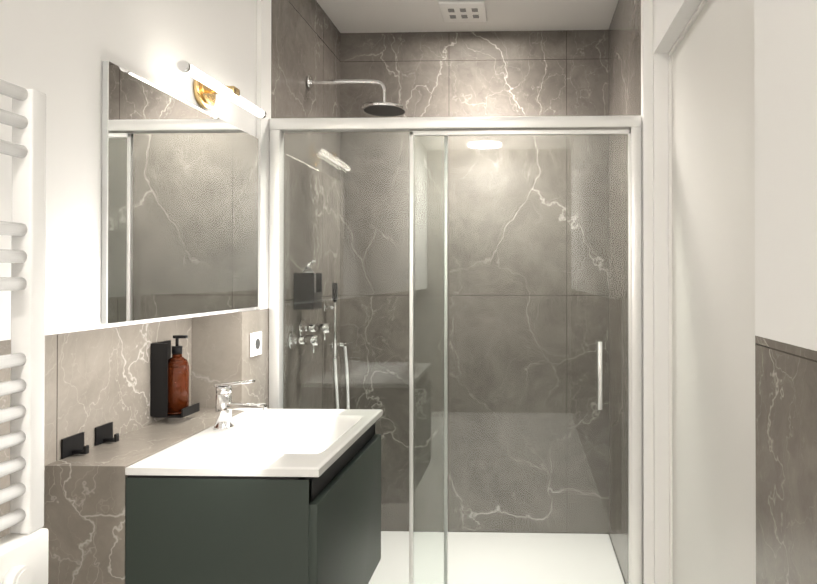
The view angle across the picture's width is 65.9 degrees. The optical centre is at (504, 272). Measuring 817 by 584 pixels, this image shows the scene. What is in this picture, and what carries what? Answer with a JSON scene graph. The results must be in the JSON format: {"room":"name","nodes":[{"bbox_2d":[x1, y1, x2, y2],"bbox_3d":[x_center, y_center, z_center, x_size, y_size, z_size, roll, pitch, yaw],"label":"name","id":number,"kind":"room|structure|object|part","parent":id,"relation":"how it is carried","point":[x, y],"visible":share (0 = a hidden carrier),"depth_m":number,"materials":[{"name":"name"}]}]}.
{"room":"bathroom","nodes":[
{"label":"bathroom","id":0,"kind":"room"},
{"bbox_2d":[0,317,191,537],"bbox_3d":[-1.201,0.729,0.396,0.200,1.217,3.834,0,0,2],"label":"tiled wall","id":1,"kind":"structure","parent":0,"point":[94,378],"depth_m":1.61,"materials":[{"name":"stone"}]},
{"bbox_2d":[0,79,48,583],"bbox_3d":[-0.942,0.166,0.840,0.282,0.977,0.598,0,0,2],"label":"towel radiator","id":2,"kind":"object","parent":1,"relation":"attached to","point":[24,551],"visible":1,"depth_m":1.08,"materials":[{"name":"white metal"}]},
{"bbox_2d":[61,432,88,458],"bbox_3d":[-1.044,0.426,1.525,0.038,0.046,0.073,0,0,2],"label":"towel hook","id":3,"kind":"object","parent":1,"relation":"attached to","point":[72,445],"visible":1,"depth_m":1.52,"materials":[{"name":"black metal"}]},
{"bbox_2d":[95,422,118,445],"bbox_3d":[-1.041,0.427,1.638,0.038,0.046,0.065,0,0,2],"label":"towel hook","id":4,"kind":"object","parent":1,"relation":"attached to","point":[103,433],"visible":1,"depth_m":1.63,"materials":[{"name":"black metal"}]},
{"bbox_2d":[150,340,199,417],"bbox_3d":[-1.004,0.324,1.895,0.096,0.221,0.100,0,0,2],"label":"holder","id":5,"kind":"object","parent":1,"relation":"attached to","point":[160,354],"visible":0.9,"depth_m":1.85,"materials":[{"name":"black metal"}]},
{"bbox_2d":[168,335,188,414],"bbox_3d":[-1.001,0.311,1.897,0.067,0.236,0.067,0,0,2],"label":"soap bottle","id":6,"kind":"object","parent":5,"relation":"in","point":[178,382],"visible":0.88,"depth_m":1.87,"materials":[{"name":"brown glass"}]},
{"bbox_2d":[0,0,340,583],"bbox_3d":[-1.089,0.047,0.934,0.390,2.588,4.907,0,0,2],"label":"wall","id":7,"kind":"structure","parent":0,"point":[57,52],"depth_m":1.45,"materials":[{"name":"white paint"}]},
{"bbox_2d":[101,61,258,323],"bbox_3d":[-0.893,-0.179,1.809,0.014,0.598,0.804,0,0,2],"label":"mirror","id":8,"kind":"object","parent":7,"relation":"attached to","point":[180,206],"visible":0.96,"depth_m":1.66,"materials":[{"name":"grey mirror"}]},
{"bbox_2d":[177,60,265,118],"bbox_3d":[-0.847,-0.538,1.818,0.106,0.100,0.480,0,0,2],"label":"lamp","id":9,"kind":"object","parent":7,"relation":"attached to","point":[207,88],"visible":1,"depth_m":1.81,"materials":[{"name":"gold metal"}]},
{"bbox_2d":[125,409,382,583],"bbox_3d":[-0.640,0.700,1.744,0.452,0.495,0.640,0,0,2],"label":"bathroom vanity","id":10,"kind":"object","parent":7,"relation":"attached to","point":[280,496],"visible":1,"depth_m":1.43,"materials":[{"name":"grey"}]},
{"bbox_2d":[214,379,266,429],"bbox_3d":[-0.766,0.382,1.798,0.149,0.139,0.052,0,0,2],"label":"faucet","id":11,"kind":"object","parent":10,"relation":"on","point":[226,405],"visible":1,"depth_m":1.78,"materials":[{"name":"silver metal"}]},
{"bbox_2d":[125,409,382,476],"bbox_3d":[-0.640,0.497,1.746,0.452,0.090,0.640,0,0,2],"label":"sink","id":12,"kind":"object","parent":10,"relation":"in","point":[269,442],"depth_m":1.70,"materials":[{"name":"white ceramic"}]},
{"bbox_2d":[250,331,261,356],"bbox_3d":[-0.868,0.251,2.170,0.010,0.082,0.082,0,0,2],"label":"electrical outlet","id":13,"kind":"object","parent":7,"relation":"attached to","point":[255,343],"visible":1,"depth_m":2.16,"materials":[{"name":"white plastic"}]},
{"bbox_2d":[306,75,406,116],"bbox_3d":[-0.640,-0.780,2.704,0.432,0.158,0.194,0,0,2],"label":"shower head","id":14,"kind":"object","parent":7,"relation":"attached to","point":[384,108],"visible":1,"depth_m":2.69},
{"bbox_2d":[316,0,617,32],"bbox_3d":[-0.300,-1.298,0.819,1.976,0.100,5.107,0,0,2],"label":"ceiling","id":15,"kind":"structure","parent":0,"point":[368,16],"depth_m":2.98,"materials":[{"name":"white paint"}]},
{"bbox_2d":[439,1,486,21],"bbox_3d":[-0.191,-1.224,2.917,0.210,0.014,0.210,0,0,2],"label":"ceiling vent","id":16,"kind":"object","parent":15,"relation":"in","point":[463,11],"visible":0.96,"depth_m":2.89,"materials":[{"name":"white plastic"}]},
{"bbox_2d":[340,30,607,117],"bbox_3d":[-0.153,0.064,3.259,1.372,2.588,0.200,0,0,2],"label":"wall","id":17,"kind":"structure","parent":0,"point":[496,73],"depth_m":3.17,"materials":[{"name":"stone"}]},
{"bbox_2d":[608,0,816,583],"bbox_3d":[0.574,0.047,0.881,0.234,2.588,4.907,0,0,2],"label":"wall","id":18,"kind":"structure","parent":0,"point":[785,62],"depth_m":1.17,"materials":[{"name":"white paint"}]},
{"bbox_2d":[653,0,668,583],"bbox_3d":[0.634,0.057,2.229,0.200,2.588,0.062,0,0,2],"label":"door frame","id":19,"kind":"structure","parent":18,"relation":"attached to","point":[660,327],"depth_m":2.20,"materials":[{"name":"white paint"}]},
{"bbox_2d":[668,0,755,583],"bbox_3d":[0.595,0.283,1.717,0.055,2.128,0.958,0,0,2],"label":"door","id":20,"kind":"structure","parent":18,"relation":"in","point":[711,256],"depth_m":1.72,"materials":[{"name":"white"}]},
{"bbox_3d":[0.595,0.283,1.717,0.055,2.128,0.958,0,0,2],"label":"frame","id":21,"kind":"part","parent":20,"relation":"part of","materials":[{"name":"white wood"}]},
{"bbox_2d":[755,336,816,583],"bbox_3d":[0.558,0.725,-0.172,0.200,1.217,2.811,0,0,2],"label":"tiled wall","id":22,"kind":"structure","parent":0,"point":[786,448],"depth_m":1.10,"materials":[{"name":"stone"}]},
{"bbox_3d":[-0.300,1.390,0.799,1.976,0.100,5.107,0,0,2],"label":"floor","id":23,"kind":"structure","parent":0,"visible":0},
{"bbox_3d":[-0.171,1.334,2.688,1.369,0.040,0.922,0,0,2],"label":"shower tray","id":24,"kind":"object","parent":23,"relation":"on","visible":0},
{"bbox_2d":[269,115,641,583],"bbox_3d":[-0.185,0.370,2.273,1.369,1.878,0.083,0,0,2],"label":"screen","id":25,"kind":"object","parent":24,"relation":"on","point":[457,301],"visible":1,"depth_m":2.27,"materials":[{"name":"clear glass"}]},
{"bbox_3d":[0.059,0.384,2.267,0.800,1.790,0.008,0,0,2],"label":"glass door","id":26,"kind":"part","parent":25,"relation":"part of","materials":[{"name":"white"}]},
{"bbox_3d":[0.344,0.372,2.234,0.016,0.242,0.040,0,0,2],"label":"handle","id":27,"kind":"part","parent":25,"relation":"part of","materials":[{"name":"white metal"}]}
]}

